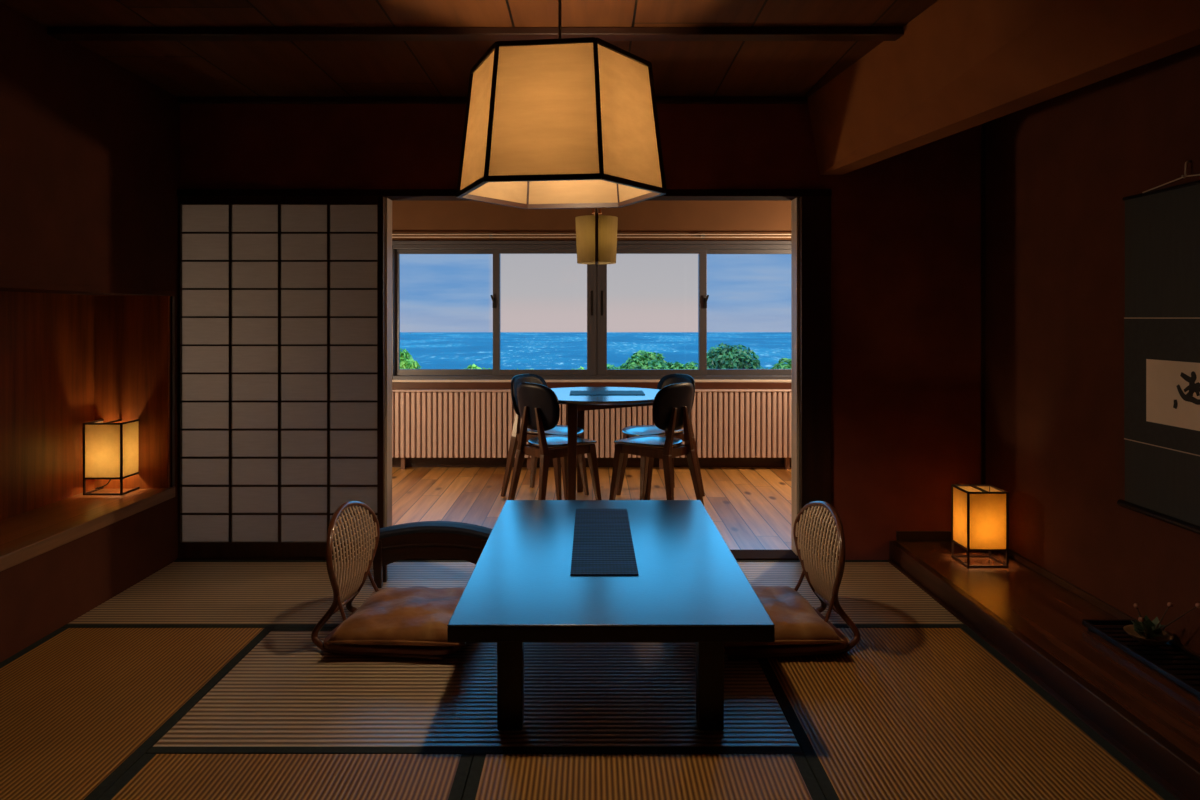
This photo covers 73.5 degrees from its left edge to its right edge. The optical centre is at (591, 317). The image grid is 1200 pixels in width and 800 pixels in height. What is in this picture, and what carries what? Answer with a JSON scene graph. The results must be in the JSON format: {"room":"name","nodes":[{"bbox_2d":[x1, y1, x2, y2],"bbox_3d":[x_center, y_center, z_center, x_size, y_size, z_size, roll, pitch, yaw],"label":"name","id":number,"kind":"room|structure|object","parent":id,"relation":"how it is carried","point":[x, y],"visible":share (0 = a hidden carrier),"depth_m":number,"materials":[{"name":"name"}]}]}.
{"room":"traditional dwelling","nodes":[
{"label":"traditional dwelling","id":0,"kind":"room"},
{"bbox_2d":[0,291,169,520],"bbox_3d":[-2.330,0.378,2.615,0.539,0.975,2.630,0,0,0],"label":"wall paneling","id":1,"kind":"structure","parent":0,"point":[68,361],"depth_m":3.75,"materials":[{"name":"brown wood"}]},
{"bbox_2d":[0,489,156,550],"bbox_3d":[-2.260,0.848,2.615,0.320,0.035,2.630,0,0,0],"label":"shelf","id":2,"kind":"object","parent":1,"relation":"attached to","point":[15,530],"visible":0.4,"depth_m":3.40,"materials":[{"name":"brown wood"}]},
{"bbox_2d":[83,419,138,494],"bbox_3d":[-2.307,0.660,3.869,0.212,0.338,0.212,0,0,0],"label":"paper lantern","id":3,"kind":"object","parent":2,"relation":"on","point":[110,449],"visible":0.94,"depth_m":3.77,"materials":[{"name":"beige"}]},
{"bbox_2d":[170,296,174,486],"bbox_3d":[-2.066,0.360,3.942,0.028,0.933,0.025,0,0,0],"label":"edge","id":4,"kind":"structure","parent":1,"relation":"attached to","point":[172,309],"depth_m":3.93,"materials":[{"name":"brown wood"}]},
{"bbox_2d":[0,2,179,662],"bbox_3d":[-2.330,0.075,1.510,0.540,2.350,5.020,0,0,0],"label":"wall","id":5,"kind":"structure","parent":0,"point":[90,146],"depth_m":3.24,"materials":[{"name":"paint"}]},
{"bbox_2d":[0,280,173,295],"bbox_3d":[-2.066,-0.119,2.625,0.028,0.026,2.650,0,0,0],"label":"edge","id":6,"kind":"structure","parent":5,"relation":"attached to","point":[3,283],"depth_m":3.22,"materials":[{"name":"paint"}]},
{"bbox_2d":[0,486,174,571],"bbox_3d":[-2.074,0.854,2.627,0.052,0.053,2.655,0,0,0],"label":"edge","id":7,"kind":"structure","parent":5,"relation":"attached to","point":[17,554],"depth_m":3.22,"materials":[{"name":"brown wood"}]},
{"bbox_2d":[0,0,937,96],"bbox_3d":[-0.200,-1.150,1.570,4.800,0.100,5.140,0,0,0],"label":"ceiling","id":8,"kind":"structure","parent":0,"point":[180,68],"depth_m":3.23,"materials":[{"name":"brown wood"}]},
{"bbox_2d":[47,27,903,40],"bbox_3d":[-0.434,-1.085,3.072,3.248,0.029,0.075,0,0,0],"label":"beam","id":9,"kind":"structure","parent":8,"relation":"attached to","point":[59,33],"depth_m":3.04,"materials":[{"name":"brown wood"}]},
{"bbox_2d":[456,0,666,208],"bbox_3d":[-0.104,-0.747,2.600,0.682,0.704,0.634,0,0,0],"label":"pendant lamp","id":10,"kind":"object","parent":8,"relation":"hanging from","point":[560,123],"visible":1,"depth_m":2.35,"materials":[{"name":"paper"}]},
{"bbox_2d":[180,102,980,559],"bbox_3d":[0.000,0.075,4.080,4.400,2.350,0.120,0,0,0],"label":"wall","id":11,"kind":"structure","parent":0,"point":[906,226],"depth_m":4.02,"materials":[{"name":"paint"}]},
{"bbox_2d":[385,198,391,526],"bbox_3d":[-1.038,0.293,4.087,0.020,1.797,0.103,0,0,0],"label":"door frame","id":12,"kind":"structure","parent":11,"relation":"attached to","point":[388,203],"depth_m":4.06,"materials":[{"name":"brown wood"}]},
{"bbox_2d":[177,96,807,103],"bbox_3d":[-0.494,-1.085,4.002,3.128,0.029,0.033,0,0,0],"label":"crown molding","id":13,"kind":"structure","parent":11,"relation":"attached to","point":[180,99],"depth_m":3.98,"materials":[{"name":"brown wood"}]},
{"bbox_2d":[176,550,817,559],"bbox_3d":[-0.443,1.241,4.062,3.265,0.098,0.155,0,0,0],"label":"threshold","id":14,"kind":"object","parent":11,"relation":"attached to","point":[738,554],"visible":0.11,"depth_m":3.99,"materials":[{"name":"brown wood"}]},
{"bbox_2d":[177,196,384,557],"bbox_3d":[-1.553,0.293,4.010,1.030,1.797,0.032,0,0,0],"label":"screen","id":15,"kind":"object","parent":14,"relation":"on","point":[281,397],"visible":0.87,"depth_m":4.02,"materials":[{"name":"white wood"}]},
{"bbox_2d":[177,189,831,200],"bbox_3d":[-0.443,-0.623,4.067,3.265,0.035,0.155,0,0,0],"label":"beam","id":16,"kind":"structure","parent":11,"relation":"attached to","point":[392,194],"depth_m":3.99,"materials":[{"name":"brown wood"}]},
{"bbox_2d":[791,197,798,555],"bbox_3d":[1.033,0.293,4.084,0.014,1.797,0.108,0,0,0],"label":"door frame","id":17,"kind":"structure","parent":11,"relation":"attached to","point":[795,202],"depth_m":4.07,"materials":[{"name":"brown wood"}]},
{"bbox_2d":[799,196,830,557],"bbox_3d":[1.115,0.293,4.067,0.150,1.797,0.145,0,0,0],"label":"post","id":18,"kind":"object","parent":11,"relation":"attached to","point":[814,211],"visible":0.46,"depth_m":4.00,"materials":[{"name":"brown wood"}]},
{"bbox_2d":[896,531,950,541],"bbox_3d":[1.740,1.090,4.014,0.440,0.050,0.012,0,0,0],"label":"baseboard","id":19,"kind":"structure","parent":11,"relation":"attached to","point":[901,536],"depth_m":4.01,"materials":[{"name":"brown wood"}]},
{"bbox_2d":[808,0,1199,174],"bbox_3d":[1.398,-0.907,1.679,0.523,0.384,4.721,0,0,-10],"label":"lintel","id":20,"kind":"object","parent":11,"relation":"attached to","point":[957,66],"visible":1,"depth_m":2.68,"materials":[{"name":"paint"}]},
{"bbox_2d":[392,201,790,243],"bbox_3d":[0.000,0.100,6.506,4.400,2.400,0.187,0,0,0],"label":"wall","id":21,"kind":"structure","parent":0,"point":[408,217],"depth_m":6.48,"materials":[{"name":"paint"}]},
{"bbox_2d":[392,244,790,381],"bbox_3d":[0.043,-0.039,6.487,3.385,1.102,0.165,0,0,0],"label":"window","id":22,"kind":"structure","parent":21,"relation":"attached to","point":[596,371],"depth_m":6.48,"materials":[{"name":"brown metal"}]},
{"bbox_2d":[392,458,790,466],"bbox_3d":[0.000,1.157,6.470,4.400,0.085,0.020,0,0,0],"label":"baseboard","id":23,"kind":"structure","parent":21,"relation":"attached to","point":[396,462],"depth_m":6.46,"materials":[{"name":"brown wood"}]},
{"bbox_2d":[392,382,790,388],"bbox_3d":[0.000,0.538,6.435,4.000,0.053,0.090,0,0,0],"label":"sill","id":24,"kind":"structure","parent":21,"relation":"attached to","point":[395,385],"depth_m":6.39,"materials":[{"name":"brown wood"}]},
{"bbox_2d":[392,467,791,549],"bbox_3d":[0.000,1.260,5.370,4.400,0.120,2.460,0,0,0],"label":"floor","id":25,"kind":"structure","parent":0,"point":[750,507],"depth_m":5.47,"materials":[{"name":"brown wood"}]},
{"bbox_2d":[501,374,588,499],"bbox_3d":[-0.310,0.793,5.425,0.500,0.814,0.406,0,0,32],"label":"dining chair","id":26,"kind":"object","parent":25,"relation":"on","point":[528,378],"visible":0.4,"depth_m":5.40,"materials":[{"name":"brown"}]},
{"bbox_2d":[508,382,601,499],"bbox_3d":[-0.223,0.793,4.900,0.500,0.814,0.406,0,0,-40],"label":"dining chair","id":27,"kind":"object","parent":25,"relation":"on","point":[538,404],"visible":0.87,"depth_m":4.81,"materials":[{"name":"brown wood"}]},
{"bbox_2d":[392,389,790,468],"bbox_3d":[0.040,0.883,6.372,3.560,0.633,0.105,0,0,0],"label":"radiator cover","id":28,"kind":"object","parent":25,"relation":"on","point":[426,423],"visible":0.55,"depth_m":6.33,"materials":[{"name":"brown wood"}]},
{"bbox_2d":[392,389,790,391],"bbox_3d":[0.040,0.574,6.372,3.560,0.013,0.105,0,0,0],"label":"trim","id":29,"kind":"structure","parent":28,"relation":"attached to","point":[393,390],"depth_m":6.32,"materials":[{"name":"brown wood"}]},
{"bbox_2d":[550,387,673,499],"bbox_3d":[0.050,0.840,5.120,0.980,0.720,0.980,0,0,0],"label":"round table","id":30,"kind":"object","parent":25,"relation":"on","point":[577,405],"visible":0.48,"depth_m":4.74,"materials":[{"name":"blue paint"}]},
{"bbox_2d":[570,391,644,394],"bbox_3d":[0.095,0.478,5.130,0.470,0.004,0.280,0,0,0],"label":"placemat","id":31,"kind":"object","parent":30,"relation":"on","point":[571,392],"visible":1,"depth_m":5.07,"materials":[{"name":"black fabric"}]},
{"bbox_2d":[609,382,703,504],"bbox_3d":[0.386,0.793,4.900,0.500,0.814,0.406,0,0,40],"label":"dining chair","id":32,"kind":"object","parent":25,"relation":"on","point":[672,404],"visible":0.88,"depth_m":4.82,"materials":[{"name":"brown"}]},
{"bbox_2d":[616,374,704,499],"bbox_3d":[0.455,0.793,5.425,0.500,0.814,0.406,0,0,-32],"label":"dining chair","id":33,"kind":"object","parent":25,"relation":"on","point":[631,431],"visible":0.41,"depth_m":5.42,"materials":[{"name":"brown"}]},
{"bbox_2d":[898,542,1199,763],"bbox_3d":[1.740,1.183,1.510,0.440,0.135,5.020,0,0,0],"label":"wooden platform","id":34,"kind":"structure","parent":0,"point":[1047,613],"depth_m":2.85,"materials":[{"name":"brown wood"}]},
{"bbox_2d":[951,484,1008,567],"bbox_3d":[1.768,0.946,3.670,0.182,0.338,0.164,0,0,0],"label":"paper lantern","id":35,"kind":"object","parent":34,"relation":"on","point":[979,512],"visible":1,"depth_m":3.59,"materials":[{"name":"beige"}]},
{"bbox_2d":[887,541,1199,799],"bbox_3d":[1.490,1.181,1.510,0.060,0.137,5.020,0,0,0],"label":"edge","id":36,"kind":"structure","parent":34,"relation":"attached to","point":[1161,760],"depth_m":2.51,"materials":[{"name":"brown wood"}]},
{"bbox_2d":[1082,619,1199,700],"bbox_3d":[1.855,1.100,2.600,0.188,0.030,0.592,0,0,0],"label":"tray","id":37,"kind":"object","parent":34,"relation":"on","point":[1178,664],"visible":0.85,"depth_m":2.62,"materials":[{"name":"paint"}]},
{"bbox_2d":[1123,625,1173,645],"bbox_3d":[1.868,1.075,2.700,0.140,0.036,0.140,0,0,0],"label":"flower bowl","id":38,"kind":"object","parent":37,"relation":"on","point":[1129,629],"visible":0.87,"depth_m":2.69,"materials":[{"name":"ceramic"}]},
{"bbox_2d":[1132,602,1199,638],"bbox_3d":[1.873,0.991,2.648,0.116,0.175,0.212,0,0,0],"label":"plant arrangement","id":39,"kind":"object","parent":38,"relation":"in","point":[1153,628],"visible":1,"depth_m":2.69,"materials":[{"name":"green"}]},
{"bbox_2d":[985,45,1199,654],"bbox_3d":[2.080,0.075,1.510,0.240,2.350,5.020,0,0,0],"label":"wall","id":40,"kind":"structure","parent":0,"point":[1059,170],"depth_m":3.26,"materials":[{"name":"paint"}]},
{"bbox_2d":[1001,549,1199,655],"bbox_3d":[1.955,1.100,1.504,0.010,0.030,5.008,0,0,0],"label":"baseboard","id":41,"kind":"structure","parent":40,"relation":"attached to","point":[1074,589],"depth_m":3.25,"materials":[{"name":"brown wood"}]},
{"bbox_2d":[1117,174,1199,534],"bbox_3d":[1.946,0.113,2.600,0.025,1.159,0.720,0,0,0],"label":"scroll","id":42,"kind":"object","parent":40,"relation":"attached to","point":[1162,318],"visible":1,"depth_m":2.74,"materials":[{"name":"fabric"}]},
{"bbox_2d":[1182,161,1190,177],"bbox_3d":[1.947,-0.486,2.635,0.026,0.058,0.006,0,0,0],"label":"hook","id":43,"kind":"object","parent":40,"relation":"attached to","point":[1186,162],"visible":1,"depth_m":2.63,"materials":[{"name":"beige"}]},
{"bbox_3d":[0.000,-1.150,5.370,4.400,0.100,2.460,0,0,0],"label":"ceiling","id":44,"kind":"structure","parent":0,"visible":0},
{"bbox_2d":[575,208,617,264],"bbox_3d":[0.030,-0.728,5.220,0.276,0.744,0.286,0,0,0],"label":"pendant lamp","id":45,"kind":"object","parent":44,"relation":"hanging from","point":[596,235],"visible":0.86,"depth_m":5.11,"materials":[{"name":"paper"}]},
{"bbox_3d":[-0.200,1.287,1.492,4.800,0.065,4.985,0,0,0],"label":"floor","id":46,"kind":"structure","parent":0,"visible":0},
{"bbox_2d":[0,628,272,799],"bbox_3d":[-1.646,1.227,2.212,0.824,0.056,1.801,0,0,0],"label":"mat","id":47,"kind":"object","parent":46,"relation":"on","point":[79,707],"visible":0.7,"depth_m":2.54,"materials":[{"name":"wicker"}]},
{"bbox_2d":[61,560,475,627],"bbox_3d":[-1.165,1.227,3.550,1.786,0.056,0.866,0,0,0],"label":"mat","id":48,"kind":"object","parent":46,"relation":"on","point":[184,593],"visible":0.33,"depth_m":3.50,"materials":[{"name":"wicker"}]},
{"bbox_2d":[370,521,492,587],"bbox_3d":[-0.715,1.067,3.646,0.536,0.265,0.170,0,0,0],"label":"armrest","id":49,"kind":"object","parent":48,"relation":"on","point":[432,540],"visible":0.79,"depth_m":3.61,"materials":[{"name":"wood"}]},
{"bbox_2d":[98,753,472,799],"bbox_3d":[-0.778,1.227,1.308,0.903,0.056,1.811,0,0,0],"label":"mat","id":50,"kind":"object","parent":46,"relation":"on","point":[154,776],"visible":0.93,"depth_m":2.10,"materials":[{"name":"wicker"}]},
{"bbox_2d":[146,628,802,757],"bbox_3d":[-0.325,1.227,2.665,1.811,0.056,0.896,0,0,0],"label":"mat","id":51,"kind":"object","parent":46,"relation":"on","point":[287,695],"visible":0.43,"depth_m":2.50,"materials":[{"name":"wicker"}]},
{"bbox_2d":[311,501,461,659],"bbox_3d":[-0.722,0.951,3.032,0.555,0.500,0.474,0,0,6],"label":"chair","id":52,"kind":"object","parent":51,"relation":"on","point":[341,598],"visible":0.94,"depth_m":2.94,"materials":[{"name":"wicker"}]},
{"bbox_2d":[326,587,466,645],"bbox_3d":[-0.665,1.102,3.020,0.491,0.104,0.492,0,0,3],"label":"floor cushion","id":53,"kind":"object","parent":52,"relation":"on","point":[409,616],"visible":0.79,"depth_m":2.87,"materials":[{"name":"orange fabric"}]},
{"bbox_2d":[447,500,774,729],"bbox_3d":[0.054,1.033,3.050,0.926,0.332,1.560,0,0,0],"label":"table","id":54,"kind":"object","parent":51,"relation":"on","point":[689,586],"visible":0.98,"depth_m":2.50,"materials":[{"name":"blue paint"}]},
{"bbox_2d":[570,509,638,574],"bbox_3d":[0.042,0.864,3.170,0.230,0.004,0.930,0,0,0],"label":"table runner","id":55,"kind":"object","parent":54,"relation":"on","point":[602,539],"visible":1,"depth_m":3.06,"materials":[{"name":"black fabric"}]},
{"bbox_2d":[462,753,824,799],"bbox_3d":[0.129,1.227,1.308,0.904,0.056,1.811,0,0,0],"label":"mat","id":56,"kind":"object","parent":46,"relation":"on","point":[491,776],"visible":1,"depth_m":2.10,"materials":[{"name":"wicker"}]},
{"bbox_2d":[736,560,967,627],"bbox_3d":[0.595,1.227,3.550,1.726,0.056,0.866,0,0,0],"label":"mat","id":57,"kind":"object","parent":46,"relation":"on","point":[873,593],"visible":0.26,"depth_m":3.49,"materials":[{"name":"wicker"}]},
{"bbox_2d":[724,501,859,660],"bbox_3d":[0.677,0.951,3.032,0.555,0.500,0.474,0,0,-6],"label":"chair","id":58,"kind":"object","parent":57,"relation":"on","point":[827,594],"visible":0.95,"depth_m":2.94,"materials":[{"name":"wicker"}]},
{"bbox_2d":[724,586,843,646],"bbox_3d":[0.615,1.103,3.020,0.491,0.102,0.492,0,0,-4],"label":"floor cushion","id":59,"kind":"object","parent":58,"relation":"on","point":[795,621],"visible":0.52,"depth_m":2.85,"materials":[{"name":"orange fabric"}]},
{"bbox_2d":[757,628,1177,799],"bbox_3d":[1.022,1.227,2.212,0.873,0.056,1.801,0,0,0],"label":"mat","id":60,"kind":"object","parent":46,"relation":"on","point":[902,713],"visible":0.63,"depth_m":2.35,"materials":[{"name":"wicker"}]},
{"label":"outside","id":61,"kind":"structure","parent":0,"visible":0},
{"bbox_3d":[0.000,17.700,38.600,120.000,27.000,62.800,0,0,0],"label":"ground","id":62,"kind":"structure","parent":61,"visible":0},
{"bbox_2d":[400,348,420,368],"bbox_3d":[-2.718,3.136,11.011,0.997,5.480,0.922,0,0,-35],"label":"tree","id":63,"kind":"object","parent":62,"relation":"on","point":[405,363],"visible":0.07,"depth_m":10.95,"materials":[{"name":"green plant"}]},
{"bbox_2d":[464,364,490,368],"bbox_3d":[-1.862,3.724,12.968,0.712,5.960,0.862,0,0,29],"label":"tree","id":64,"kind":"object","parent":62,"relation":"on","point":[470,366],"visible":0.02,"depth_m":13.11,"materials":[{"name":"green plant"}]},
{"bbox_2d":[607,350,684,368],"bbox_3d":[0.927,3.841,14.074,1.525,6.554,1.624,0,0,43],"label":"tree","id":65,"kind":"object","parent":62,"relation":"on","point":[647,360],"visible":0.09,"depth_m":13.82,"materials":[{"name":"green plant"}]},
{"bbox_2d":[673,361,697,368],"bbox_3d":[1.982,4.747,17.508,1.315,7.639,1.013,0,0,0],"label":"tree","id":66,"kind":"object","parent":62,"relation":"on","point":[690,365],"visible":0.06,"depth_m":17.22,"materials":[{"name":"green plant"}]},
{"bbox_2d":[707,342,767,368],"bbox_3d":[2.608,3.989,15.007,1.666,7.086,1.883,0,0,-30],"label":"tree","id":67,"kind":"object","parent":62,"relation":"on","point":[727,356],"visible":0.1,"depth_m":14.52,"materials":[{"name":"green plant"}]},
{"bbox_2d":[770,358,790,368],"bbox_3d":[3.419,3.665,13.030,1.260,6.078,1.239,0,0,26],"label":"tree","id":68,"kind":"object","parent":62,"relation":"on","point":[780,364],"visible":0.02,"depth_m":13.26,"materials":[{"name":"green plant"}]},
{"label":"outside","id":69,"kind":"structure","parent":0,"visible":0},
{"bbox_2d":[400,332,790,368],"bbox_3d":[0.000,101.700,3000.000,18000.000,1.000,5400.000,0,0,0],"label":"sea","id":70,"kind":"structure","parent":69,"point":[431,350],"depth_m":2854.77,"materials":[{"name":"blue liquid"}]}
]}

